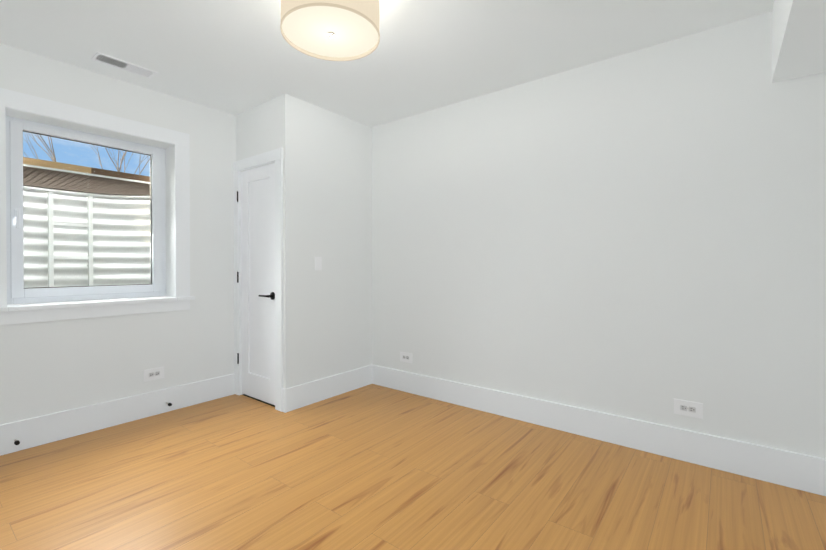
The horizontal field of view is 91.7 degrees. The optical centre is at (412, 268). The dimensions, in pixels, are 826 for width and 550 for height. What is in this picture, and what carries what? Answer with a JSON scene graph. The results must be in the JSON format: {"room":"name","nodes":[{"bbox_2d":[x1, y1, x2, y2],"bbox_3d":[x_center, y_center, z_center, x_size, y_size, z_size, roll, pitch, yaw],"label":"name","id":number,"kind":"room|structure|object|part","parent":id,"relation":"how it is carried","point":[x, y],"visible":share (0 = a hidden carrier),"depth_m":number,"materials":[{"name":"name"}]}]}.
{"room":"empty basement bedroom","nodes":[
{"label":"empty basement bedroom","id":0,"kind":"room"},
{"bbox_2d":[0,43,235,424],"bbox_3d":[-2.200,-0.120,3.072,0.300,2.500,3.950,0,1,38],"label":"wall","id":1,"kind":"structure","parent":0,"point":[48,367],"depth_m":3.01,"materials":[{"name":"white paint"}]},
{"bbox_2d":[0,88,194,324],"bbox_3d":[-2.271,-0.378,2.885,0.285,1.433,1.220,0,1,38],"label":"window unit","id":2,"kind":"structure","parent":1,"relation":"in","point":[17,291],"depth_m":2.82,"materials":[{"name":"white plastic"}]},
{"bbox_3d":[-2.555,-0.324,2.590,0.036,0.130,0.028,0,1,38],"label":"handle","id":3,"kind":"part","parent":2,"relation":"part of","materials":[{"name":"white plastic"}]},
{"bbox_3d":[-2.350,-0.391,2.946,0.006,1.051,0.762,0,1,38],"label":"glass","id":4,"kind":"part","parent":2,"relation":"part of","materials":[{"name":"clear glass"}]},
{"bbox_2d":[0,373,234,455],"bbox_3d":[-2.367,1.040,2.609,0.016,0.185,2.540,0,1,38],"label":"baseboard","id":5,"kind":"structure","parent":1,"relation":"attached to","point":[40,430],"depth_m":2.84,"materials":[{"name":"white paint"}]},
{"bbox_2d":[12,438,19,444],"bbox_3d":[-2.427,1.059,2.453,0.080,0.024,0.025,0,1,38],"label":"door stop","id":6,"kind":"object","parent":5,"relation":"attached to","point":[16,441],"visible":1,"depth_m":2.44,"materials":[{"name":"black rubber"}]},
{"bbox_2d":[144,367,163,381],"bbox_3d":[-1.995,0.814,3.091,0.008,0.088,0.140,0,1,38],"label":"electrical outlet","id":7,"kind":"object","parent":1,"relation":"attached to","point":[153,374],"visible":1,"depth_m":3.09,"materials":[{"name":"white plastic"}]},
{"bbox_2d":[235,94,371,388],"bbox_3d":[-0.997,-0.126,3.765,0.750,2.500,0.980,0,1,38],"label":"wall","id":8,"kind":"structure","parent":0,"point":[327,218],"depth_m":3.45,"materials":[{"name":"white paint"}]},
{"bbox_2d":[237,163,274,404],"bbox_3d":[-1.312,0.128,3.399,0.553,1.966,0.079,0,1,38],"label":"door","id":9,"kind":"structure","parent":8,"relation":"in","point":[258,262],"depth_m":3.42,"materials":[{"name":"white paint"}]},
{"bbox_3d":[-1.546,0.081,3.538,0.012,1.530,0.012,0,1,38],"label":"door hinges","id":10,"kind":"part","parent":9,"relation":"part of","materials":[{"name":"metal"}]},
{"bbox_2d":[259,292,274,299],"bbox_3d":[-1.194,0.223,3.270,0.157,0.062,0.058,0,1,38],"label":"door handle","id":11,"kind":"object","parent":9,"relation":"attached to","point":[272,295],"depth_m":3.25,"materials":[{"name":"black metal"}]},
{"bbox_2d":[233,148,282,411],"bbox_3d":[-1.283,0.088,3.417,0.728,2.077,0.122,0,1,38],"label":"door frame","id":12,"kind":"structure","parent":8,"relation":"attached to","point":[275,156],"depth_m":3.21,"materials":[{"name":"white paint"}]},
{"bbox_2d":[242,394,274,406],"bbox_3d":[-1.290,1.117,3.428,0.550,0.020,0.057,0,1,38],"label":"threshold","id":13,"kind":"object","parent":8,"relation":"in","point":[259,400],"depth_m":3.42,"materials":[{"name":"black"}]},
{"bbox_2d":[315,257,321,269],"bbox_3d":[-0.801,-0.043,3.398,0.010,0.115,0.070,0,1,38],"label":"light switch","id":14,"kind":"object","parent":8,"relation":"attached to","point":[318,263],"visible":1,"depth_m":3.39,"materials":[{"name":"white plastic"}]},
{"bbox_2d":[282,365,371,412],"bbox_3d":[-0.712,1.034,3.516,0.016,0.185,0.956,0,1,38],"label":"baseboard","id":15,"kind":"structure","parent":8,"relation":"attached to","point":[295,397],"depth_m":3.44,"materials":[{"name":"white paint"}]},
{"bbox_2d":[0,0,773,126],"bbox_3d":[-0.550,-1.421,1.780,4.480,0.120,3.950,0,1,38],"label":"ceiling","id":16,"kind":"structure","parent":0,"point":[234,57],"depth_m":2.43,"materials":[{"name":"white paint"}]},
{"bbox_2d":[91,52,156,77],"bbox_3d":[-1.937,-1.361,2.700,0.137,0.012,0.337,0,1,38],"label":"ceiling vent","id":17,"kind":"object","parent":16,"relation":"in","point":[120,64],"visible":1,"depth_m":2.68,"materials":[{"name":"white metal"}]},
{"bbox_2d":[280,0,379,60],"bbox_3d":[-0.394,-1.235,1.933,0.467,0.252,0.467,0,1,38],"label":"ceiling lamp","id":18,"kind":"object","parent":16,"relation":"attached to","point":[338,30],"visible":1,"depth_m":1.89,"materials":[{"name":"fabric"}]},
{"bbox_3d":[-0.394,-1.235,1.933,0.464,0.230,0.464,0,1,38],"label":"lamp shade","id":19,"kind":"part","parent":18,"relation":"part of","materials":[{"name":"fabric"}]},
{"bbox_2d":[772,0,825,82],"bbox_3d":[0.937,-1.162,0.627,0.314,0.380,3.550,0,1,38],"label":"soffit beam","id":20,"kind":"structure","parent":16,"relation":"attached to","point":[798,38],"depth_m":1.77,"materials":[{"name":"white paint"}]},
{"bbox_2d":[0,384,825,549],"bbox_3d":[-0.550,1.199,1.800,4.480,0.120,3.950,0,1,38],"label":"floor","id":21,"kind":"structure","parent":0,"point":[373,467],"depth_m":2.06,"materials":[{"name":"brown wood"}]},
{"bbox_2d":[372,11,825,458],"bbox_3d":[0.719,-0.121,3.178,4.180,2.500,0.200,0,1,38],"label":"wall","id":22,"kind":"structure","parent":0,"point":[640,234],"depth_m":2.54,"materials":[{"name":"white paint"}]},
{"bbox_2d":[400,352,411,362],"bbox_3d":[-0.064,0.811,3.661,0.140,0.088,0.008,0,1,38],"label":"electrical outlet","id":23,"kind":"object","parent":22,"relation":"attached to","point":[405,357],"visible":1,"depth_m":3.66,"materials":[{"name":"white plastic"}]},
{"bbox_2d":[372,364,825,495],"bbox_3d":[0.862,1.038,2.939,3.210,0.185,0.016,0,1,38],"label":"baseboard","id":24,"kind":"structure","parent":22,"relation":"attached to","point":[800,471],"depth_m":2.52,"materials":[{"name":"white paint"}]},
{"bbox_2d":[674,399,702,418],"bbox_3d":[1.616,0.823,2.356,0.140,0.088,0.008,0,1,38],"label":"electrical outlet","id":25,"kind":"object","parent":22,"relation":"attached to","point":[688,408],"visible":1,"depth_m":2.35,"materials":[{"name":"white plastic"}]},
{"label":"outside","id":26,"kind":"structure","parent":0,"visible":0},
{"bbox_2d":[7,132,159,304],"bbox_3d":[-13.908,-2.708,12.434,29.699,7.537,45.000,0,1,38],"label":"window well","id":27,"kind":"object","parent":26,"point":[65,181],"depth_m":3.70,"materials":[{"name":"white metal"}]}
]}

